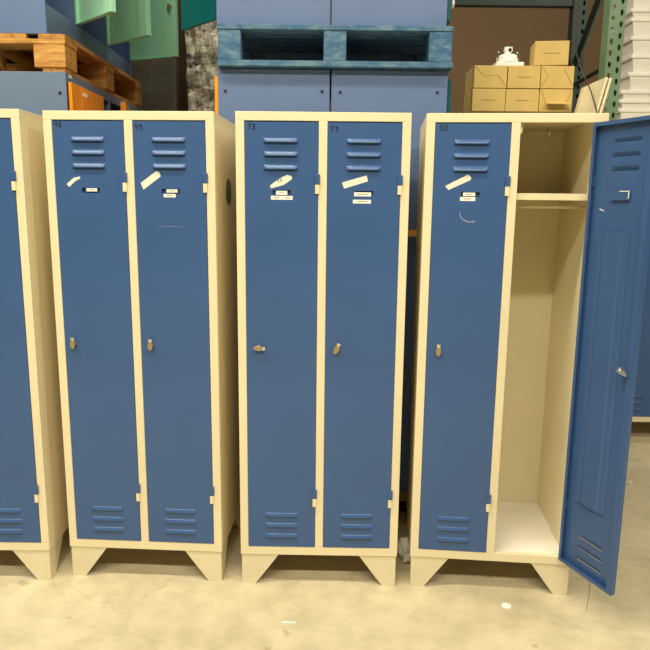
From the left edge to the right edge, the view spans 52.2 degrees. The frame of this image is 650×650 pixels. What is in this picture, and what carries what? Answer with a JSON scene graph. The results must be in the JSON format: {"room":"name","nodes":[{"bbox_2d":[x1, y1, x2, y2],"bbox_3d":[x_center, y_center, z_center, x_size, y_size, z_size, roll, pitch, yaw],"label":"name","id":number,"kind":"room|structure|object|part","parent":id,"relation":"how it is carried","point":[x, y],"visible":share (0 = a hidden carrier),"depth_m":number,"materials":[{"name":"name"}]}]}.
{"room":"warehouse","nodes":[
{"label":"warehouse","id":0,"kind":"room"},
{"bbox_2d":[0,422,649,649],"bbox_3d":[-0.019,1.682,-0.603,18.000,0.100,14.200,1,11,0],"label":"floor","id":1,"kind":"structure","parent":0,"point":[129,599],"depth_m":2.51,"materials":[{"name":"concrete"}]},
{"bbox_2d":[0,109,68,579],"bbox_3d":[-1.384,0.086,2.702,0.614,1.800,0.492,1,11,0],"label":"locker","id":2,"kind":"object","parent":1,"relation":"on","point":[33,493],"visible":0.84,"depth_m":2.52,"materials":[{"name":"metal"}]},
{"bbox_3d":[-1.238,0.066,2.470,0.258,1.602,0.029,1,11,0],"label":"door","id":3,"kind":"part","parent":2,"relation":"part of","materials":[{"name":"blue paint"}]},
{"bbox_3d":[-1.164,0.939,2.705,0.146,0.127,0.146,1,11,0],"label":"leg","id":4,"kind":"part","parent":2,"relation":"part of","materials":[{"name":"beige paint"}]},
{"bbox_2d":[0,71,142,115],"bbox_3d":[-1.373,-0.240,3.782,0.570,2.048,1.322,1,11,0],"label":"tall cabinet","id":5,"kind":"object","parent":1,"relation":"on","point":[32,92],"visible":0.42,"depth_m":2.97,"materials":[{"name":"grey metal"}]},
{"bbox_2d":[0,33,141,108],"bbox_3d":[-1.543,-1.319,3.540,0.800,0.158,1.248,1,11,0],"label":"wooden pallet","id":6,"kind":"object","parent":5,"relation":"on","point":[51,52],"visible":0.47,"depth_m":3.21,"materials":[{"name":"brown wood"}]},
{"bbox_2d":[0,0,178,82],"bbox_3d":[-1.324,-2.235,3.412,0.900,1.694,1.320,1,11,0],"label":"tall cabinet","id":7,"kind":"object","parent":6,"relation":"on","point":[120,32],"visible":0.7,"depth_m":3.55,"materials":[{"name":"blue paint"}]},
{"bbox_3d":[-1.091,-2.200,3.033,0.355,1.498,0.026,11,14,43],"label":"door","id":8,"kind":"part","parent":7,"relation":"part of","materials":[{"name":"green paint"}]},
{"bbox_3d":[-1.059,-2.280,3.463,0.375,1.498,0.026,9,13,38],"label":"door","id":9,"kind":"part","parent":7,"relation":"part of","materials":[{"name":"green paint"}]},
{"bbox_3d":[-1.036,-2.364,3.919,0.345,1.498,0.026,5,11,23],"label":"door","id":10,"kind":"part","parent":7,"relation":"part of","materials":[{"name":"green paint"}]},
{"bbox_3d":[-1.156,-0.177,3.207,0.016,1.879,0.122,1,11,0],"label":"door","id":11,"kind":"part","parent":5,"relation":"part of","materials":[{"name":"orange paint"}]},
{"bbox_3d":[-1.156,-0.218,3.425,0.016,1.879,0.310,1,11,0],"label":"door","id":12,"kind":"part","parent":5,"relation":"part of","materials":[{"name":"orange paint"}]},
{"bbox_3d":[-1.137,-0.311,3.923,0.028,1.882,0.356,-2,11,-12],"label":"door","id":13,"kind":"part","parent":5,"relation":"part of","materials":[{"name":"orange paint"}]},
{"bbox_2d":[42,111,240,580],"bbox_3d":[-0.692,0.091,2.721,0.616,1.800,0.492,1,11,3],"label":"locker","id":14,"kind":"object","parent":1,"relation":"on","point":[142,204],"visible":0.98,"depth_m":2.48,"materials":[{"name":"blue metal"}]},
{"bbox_3d":[-0.945,0.072,2.489,0.021,0.033,0.016,1,11,3],"label":"lock handle","id":15,"kind":"part","parent":14,"relation":"part of","materials":[{"name":"silver metal"}]},
{"bbox_3d":[-0.940,0.936,2.737,0.146,0.127,0.146,1,11,3],"label":"leg","id":16,"kind":"part","parent":14,"relation":"part of","materials":[{"name":"beige paint"}]},
{"bbox_3d":[-0.850,0.065,2.497,0.258,1.602,0.029,1,11,3],"label":"door","id":17,"kind":"part","parent":14,"relation":"part of","materials":[{"name":"blue paint"}]},
{"bbox_3d":[-0.650,0.079,2.474,0.021,0.033,0.016,2,11,3],"label":"lock handle","id":18,"kind":"part","parent":14,"relation":"part of","materials":[{"name":"silver metal"}]},
{"bbox_3d":[-0.559,0.071,2.482,0.258,1.602,0.029,1,11,3],"label":"door","id":19,"kind":"part","parent":14,"relation":"part of","materials":[{"name":"blue paint"}]},
{"bbox_3d":[-0.481,0.945,2.713,0.146,0.127,0.146,1,11,3],"label":"leg","id":20,"kind":"part","parent":14,"relation":"part of","materials":[{"name":"beige paint"}]},
{"bbox_3d":[-0.463,0.887,3.028,0.146,0.127,0.146,1,11,3],"label":"leg","id":21,"kind":"part","parent":14,"relation":"part of","materials":[{"name":"beige paint"}]},
{"bbox_2d":[132,0,185,110],"bbox_3d":[-1.142,-1.083,4.898,0.307,3.303,0.796,1,11,0],"label":"load","id":22,"kind":"object","parent":1,"relation":"on","point":[163,81],"visible":0.1,"depth_m":4.42},
{"bbox_2d":[185,20,218,111],"bbox_3d":[-0.634,-1.091,4.964,0.622,3.307,0.912,1,11,0],"label":"load","id":23,"kind":"object","parent":1,"relation":"on","point":[201,42],"visible":0.1,"depth_m":4.42},
{"bbox_2d":[235,111,411,585],"bbox_3d":[-0.013,0.104,2.691,0.614,1.800,0.492,1,11,1],"label":"locker","id":24,"kind":"object","parent":1,"relation":"on","point":[322,198],"visible":1,"depth_m":2.44,"materials":[{"name":"blue metal"}]},
{"bbox_3d":[-0.248,0.085,2.448,0.033,0.021,0.016,4,11,0],"label":"lock handle","id":25,"kind":"part","parent":24,"relation":"part of","materials":[{"name":"silver metal"}]},
{"bbox_3d":[-0.254,0.951,2.697,0.146,0.127,0.146,1,11,1],"label":"leg","id":26,"kind":"part","parent":24,"relation":"part of","materials":[{"name":"beige paint"}]},
{"bbox_3d":[-0.161,0.080,2.461,0.258,1.602,0.029,1,11,1],"label":"door","id":27,"kind":"part","parent":24,"relation":"part of","materials":[{"name":"blue paint"}]},
{"bbox_3d":[0.041,0.091,2.446,0.021,0.033,0.016,24,10,-4],"label":"lock handle","id":28,"kind":"part","parent":24,"relation":"part of","materials":[{"name":"silver metal"}]},
{"bbox_3d":[0.131,0.084,2.458,0.258,1.602,0.029,1,11,1],"label":"door","id":29,"kind":"part","parent":24,"relation":"part of","materials":[{"name":"blue paint"}]},
{"bbox_3d":[0.206,0.957,2.693,0.146,0.127,0.146,1,11,1],"label":"leg","id":30,"kind":"part","parent":24,"relation":"part of","materials":[{"name":"beige paint"}]},
{"bbox_2d":[398,491,406,524],"bbox_3d":[0.007,0.779,3.605,1.036,0.139,0.995,1,11,0],"label":"wooden pallet","id":31,"kind":"object","parent":1,"relation":"on","point":[402,513],"visible":0.02,"depth_m":3.14,"materials":[{"name":"brown wood"}]},
{"bbox_2d":[215,68,329,123],"bbox_3d":[-0.236,-0.195,3.223,0.494,1.904,0.473,1,11,0],"label":"tall cabinet","id":32,"kind":"object","parent":31,"relation":"on","point":[276,90],"visible":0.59,"depth_m":2.84,"materials":[{"name":"grey metal"}]},
{"bbox_3d":[-0.476,-0.198,3.224,0.016,1.844,0.430,1,11,0],"label":"door","id":33,"kind":"part","parent":32,"relation":"part of","materials":[{"name":"orange paint"}]},
{"bbox_2d":[217,24,452,100],"bbox_3d":[0.044,-1.251,3.241,0.989,0.165,0.970,1,11,0],"label":"pallet","id":34,"kind":"object","parent":32,"relation":"on","point":[240,46],"visible":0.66,"depth_m":2.79,"materials":[{"name":"paint"}]},
{"bbox_2d":[181,0,329,30],"bbox_3d":[-0.304,-2.128,2.865,0.671,1.682,0.470,1,11,0],"label":"tall cabinet","id":35,"kind":"object","parent":34,"relation":"on","point":[194,13],"visible":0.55,"depth_m":2.78,"materials":[{"name":"metal"}]},
{"bbox_3d":[-0.542,-2.111,2.762,0.016,1.622,0.272,-9,14,-42],"label":"door","id":36,"kind":"part","parent":35,"relation":"part of","materials":[{"name":"teal paint"}]},
{"bbox_2d":[331,0,454,25],"bbox_3d":[0.303,-2.121,2.865,0.532,1.682,0.470,1,11,0],"label":"tall cabinet","id":37,"kind":"object","parent":34,"relation":"on","point":[343,12],"visible":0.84,"depth_m":2.78,"materials":[{"name":"metal"}]},
{"bbox_3d":[0.532,-2.118,2.865,0.016,1.622,0.430,1,11,0],"label":"door","id":38,"kind":"part","parent":37,"relation":"part of","materials":[{"name":"teal paint"}]},
{"bbox_3d":[0.547,-1.395,2.883,0.028,0.038,0.039,1,11,0],"label":"door knob","id":39,"kind":"part","parent":37,"relation":"part of","materials":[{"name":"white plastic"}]},
{"bbox_2d":[331,70,451,490],"bbox_3d":[0.275,-0.189,3.223,0.516,1.904,0.473,1,11,0],"label":"tall cabinet","id":40,"kind":"object","parent":31,"relation":"on","point":[418,93],"visible":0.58,"depth_m":2.85,"materials":[{"name":"blue metal"}]},
{"bbox_2d":[408,230,415,236],"bbox_3d":[0.255,-0.404,2.915,1.540,0.033,0.030,1,11,0],"label":"rail","id":41,"kind":"object","parent":40,"relation":"attached to","point":[411,233],"visible":0.02,"depth_m":2.90,"materials":[{"name":"paint"}]},
{"bbox_3d":[0.525,-0.186,3.224,0.016,1.844,0.430,1,11,0],"label":"door","id":42,"kind":"part","parent":40,"relation":"part of","materials":[{"name":"teal paint"}]},
{"bbox_2d":[397,537,409,556],"bbox_3d":[0.335,0.951,2.839,0.057,0.089,0.062,-3,11,-20],"label":"crumpled paper","id":43,"kind":"object","parent":1,"relation":"on","point":[403,546],"visible":0.74,"depth_m":2.82,"materials":[{"name":"grey paper"}]},
{"bbox_2d":[401,552,409,562],"bbox_3d":[0.350,0.980,2.801,0.052,0.045,0.053,-2,11,-12],"label":"crumpled paper","id":44,"kind":"object","parent":1,"relation":"on","point":[406,556],"visible":0.67,"depth_m":2.79,"materials":[{"name":"grey paper"}]},
{"bbox_2d":[501,603,510,608],"bbox_3d":[0.685,1.060,2.507,0.037,0.003,0.037,1,11,0],"label":"disc","id":45,"kind":"object","parent":1,"relation":"on","point":[504,605],"visible":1,"depth_m":2.50,"materials":[{"name":"paper"}]},
{"bbox_2d":[455,111,573,112],"bbox_3d":[0.901,-0.112,3.567,0.566,1.926,0.468,1,11,0],"label":"wooden crate","id":46,"kind":"object","parent":1,"relation":"on","point":[457,111],"visible":0.1,"depth_m":3.16,"materials":[{"name":"brown wood"}]},
{"bbox_2d":[463,89,505,111],"bbox_3d":[0.778,-1.088,3.254,0.157,0.103,0.201,1,11,0],"label":"carton","id":47,"kind":"object","parent":46,"relation":"on","point":[475,99],"visible":0.8,"depth_m":3.16,"materials":[{"name":"brown cardboard"}]},
{"bbox_2d":[465,65,506,93],"bbox_3d":[0.783,-1.193,3.237,0.156,0.102,0.201,1,11,0],"label":"carton","id":48,"kind":"object","parent":47,"relation":"on","point":[478,76],"visible":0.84,"depth_m":3.14,"materials":[{"name":"beige cardboard"}]},
{"bbox_2d":[504,89,538,111],"bbox_3d":[0.939,-1.087,3.256,0.157,0.103,0.201,1,11,0],"label":"carton","id":49,"kind":"object","parent":46,"relation":"on","point":[516,100],"visible":0.7,"depth_m":3.16,"materials":[{"name":"brown cardboard"}]},
{"bbox_2d":[506,66,540,88],"bbox_3d":[0.942,-1.190,3.235,0.153,0.102,0.201,1,11,0],"label":"carton","id":50,"kind":"object","parent":49,"relation":"on","point":[518,77],"visible":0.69,"depth_m":3.14,"materials":[{"name":"beige cardboard"}]},
{"bbox_2d":[492,47,523,66],"bbox_3d":[0.884,-1.290,3.207,0.134,0.098,0.102,1,11,0],"label":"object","id":51,"kind":"object","parent":50,"relation":"on","point":[507,59],"visible":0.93,"depth_m":3.17,"materials":[{"name":"plastic"}]},
{"bbox_3d":[0.883,-1.320,3.201,0.038,0.038,0.035,1,11,0],"label":"knob","id":52,"kind":"part","parent":51,"relation":"part of","materials":[{"name":"white plastic"}]},
{"bbox_2d":[538,89,572,111],"bbox_3d":[1.099,-1.082,3.238,0.157,0.104,0.236,1,11,0],"label":"carton","id":53,"kind":"object","parent":46,"relation":"on","point":[550,100],"visible":0.73,"depth_m":3.16,"materials":[{"name":"brown cardboard"}]},
{"bbox_2d":[539,66,574,89],"bbox_3d":[1.100,-1.190,3.236,0.156,0.102,0.201,1,11,0],"label":"carton","id":54,"kind":"object","parent":53,"relation":"on","point":[551,77],"visible":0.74,"depth_m":3.14,"materials":[{"name":"beige cardboard"}]},
{"bbox_2d":[529,41,569,65],"bbox_3d":[1.075,-1.291,3.185,0.157,0.109,0.131,2,11,7],"label":"carton","id":55,"kind":"object","parent":54,"relation":"on","point":[542,53],"visible":0.79,"depth_m":3.12,"materials":[{"name":"beige cardboard"}]},
{"bbox_2d":[407,113,649,595],"bbox_3d":[0.700,0.139,2.546,0.695,1.800,0.725,2,11,5],"label":"locker","id":56,"kind":"object","parent":1,"relation":"on","point":[533,229],"visible":1,"depth_m":2.44,"materials":[{"name":"blue metal"}]},
{"bbox_3d":[0.417,0.960,2.688,0.146,0.127,0.146,2,11,5],"label":"leg","id":57,"kind":"part","parent":56,"relation":"part of","materials":[{"name":"beige paint"}]},
{"bbox_3d":[0.417,0.097,2.440,0.021,0.033,0.016,2,11,5],"label":"lock handle","id":58,"kind":"part","parent":56,"relation":"part of","materials":[{"name":"silver metal"}]},
{"bbox_3d":[0.505,0.090,2.445,0.258,1.602,0.029,2,11,5],"label":"door","id":59,"kind":"part","parent":56,"relation":"part of","materials":[{"name":"blue paint"}]},
{"bbox_3d":[0.876,0.973,2.647,0.146,0.127,0.146,2,11,5],"label":"leg","id":60,"kind":"part","parent":56,"relation":"part of","materials":[{"name":"beige paint"}]},
{"bbox_3d":[0.805,-0.430,2.419,0.276,0.011,0.011,2,11,5],"label":"hanging rail","id":61,"kind":"part","parent":56,"relation":"part of","materials":[{"name":"beige metal"}]},
{"bbox_2d":[516,193,587,200],"bbox_3d":[0.818,-0.491,2.554,0.278,0.023,0.450,2,11,5],"label":"shelf","id":62,"kind":"object","parent":56,"relation":"attached to","point":[520,196],"depth_m":2.34,"materials":[{"name":"beige metal"}]},
{"bbox_3d":[0.960,0.128,2.273,0.029,1.602,0.258,-4,11,-22],"label":"door","id":63,"kind":"part","parent":56,"relation":"part of","materials":[{"name":"blue paint"}]},
{"bbox_2d":[454,0,626,120],"bbox_3d":[1.073,-1.261,3.537,0.878,4.200,0.880,1,11,0],"label":"rack","id":64,"kind":"object","parent":1,"relation":"on","point":[583,31],"visible":0.15,"depth_m":3.54,"materials":[{"name":"green metal"}]},
{"bbox_3d":[1.454,-1.330,3.915,0.080,4.194,0.072,1,11,0],"label":"post","id":65,"kind":"part","parent":64,"relation":"part of","materials":[{"name":"green paint"}]},
{"bbox_3d":[1.354,-1.191,3.158,0.078,4.194,0.072,1,11,0],"label":"post","id":66,"kind":"part","parent":64,"relation":"part of","materials":[{"name":"green metal"}]},
{"bbox_2d":[574,77,607,112],"bbox_3d":[0.971,-0.088,3.156,0.454,2.031,0.282,1,11,0],"label":"metal sheet","id":67,"kind":"object","parent":1,"relation":"on","point":[585,104],"visible":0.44,"depth_m":2.95,"materials":[{"name":"beige paint"}]},
{"bbox_2d":[573,44,596,112],"bbox_3d":[1.152,-0.187,3.136,0.008,2.228,0.335,0,11,-1],"label":"strap","id":68,"kind":"object","parent":67,"relation":"hanging from","point":[573,44],"visible":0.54,"depth_m":2.96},
{"bbox_2d":[598,78,611,112],"bbox_3d":[0.986,-0.085,3.150,0.453,2.027,0.280,1,11,0],"label":"metal sheet","id":69,"kind":"object","parent":1,"relation":"on","point":[608,83],"visible":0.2,"depth_m":2.85,"materials":[{"name":"beige paint"}]},
{"bbox_2d":[632,246,649,421],"bbox_3d":[2.121,-0.178,4.342,0.614,1.800,0.492,1,11,0],"label":"locker","id":70,"kind":"object","parent":1,"relation":"on","point":[641,408],"visible":0.16,"depth_m":4.19,"materials":[{"name":"blue metal"}]},
{"bbox_3d":[2.093,-1.126,4.231,0.560,0.103,0.300,1,11,0],"label":"tray","id":71,"kind":"object","parent":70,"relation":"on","visible":0},
{"bbox_3d":[2.084,-1.212,4.215,0.560,0.069,0.300,1,11,0],"label":"tray","id":72,"kind":"object","parent":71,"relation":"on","visible":0},
{"bbox_2d":[617,108,649,119],"bbox_3d":[2.073,-1.296,4.200,0.560,0.099,0.300,1,11,0],"label":"tray","id":73,"kind":"object","parent":72,"relation":"on","point":[622,113],"visible":0.33,"depth_m":4.06,"materials":[{"name":"white plastic"}]},
{"bbox_2d":[604,99,649,111],"bbox_3d":[2.072,-1.371,4.186,0.560,0.051,0.300,1,11,0],"label":"tray","id":74,"kind":"object","parent":73,"relation":"on","point":[622,103],"visible":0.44,"depth_m":4.05,"materials":[{"name":"white plastic"}]},
{"bbox_2d":[605,90,649,100],"bbox_3d":[2.076,-1.424,4.176,0.560,0.055,0.300,1,11,0],"label":"tray","id":75,"kind":"object","parent":74,"relation":"on","point":[623,94],"visible":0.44,"depth_m":4.04,"materials":[{"name":"white plastic"}]},
{"bbox_2d":[619,72,649,90],"bbox_3d":[2.112,-1.500,4.162,0.560,0.100,0.300,1,11,0],"label":"tray","id":76,"kind":"object","parent":75,"relation":"on","point":[631,80],"visible":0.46,"depth_m":4.03,"materials":[{"name":"white plastic"}]},
{"bbox_2d":[621,54,649,75],"bbox_3d":[2.120,-1.601,4.143,0.560,0.102,0.300,1,11,0],"label":"tray","id":77,"kind":"object","parent":76,"relation":"on","point":[633,62],"visible":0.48,"depth_m":4.01,"materials":[{"name":"white plastic"}]},
{"bbox_2d":[610,36,649,58],"bbox_3d":[2.112,-1.702,4.124,0.560,0.102,0.300,1,11,0],"label":"tray","id":78,"kind":"object","parent":77,"relation":"on","point":[633,44],"visible":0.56,"depth_m":3.99,"materials":[{"name":"white plastic"}]},
{"bbox_2d":[611,18,649,39],"bbox_3d":[2.104,-1.804,4.105,0.560,0.103,0.300,1,11,0],"label":"tray","id":79,"kind":"object","parent":78,"relation":"on","point":[633,26],"visible":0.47,"depth_m":3.97,"materials":[{"name":"white plastic"}]},
{"bbox_2d":[612,8,649,20],"bbox_3d":[2.097,-1.880,4.091,0.560,0.050,0.300,1,11,0],"label":"tray","id":80,"kind":"object","parent":79,"relation":"on","point":[633,12],"visible":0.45,"depth_m":3.96,"materials":[{"name":"white plastic"}]},
{"bbox_2d":[613,0,649,17],"bbox_3d":[2.091,-1.957,4.077,0.560,0.104,0.300,1,11,0],"label":"tray","id":81,"kind":"object","parent":80,"relation":"on","point":[645,4],"visible":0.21,"depth_m":3.95,"materials":[{"name":"white plastic"}]},
{"bbox_2d":[329,0,614,112],"bbox_3d":[0.036,-3.118,5.803,18.000,7.000,0.150,1,11,0],"label":"wall","id":82,"kind":"structure","parent":0,"point":[478,33],"depth_m":5.83,"materials":[{"name":"brown paint"}]}
]}

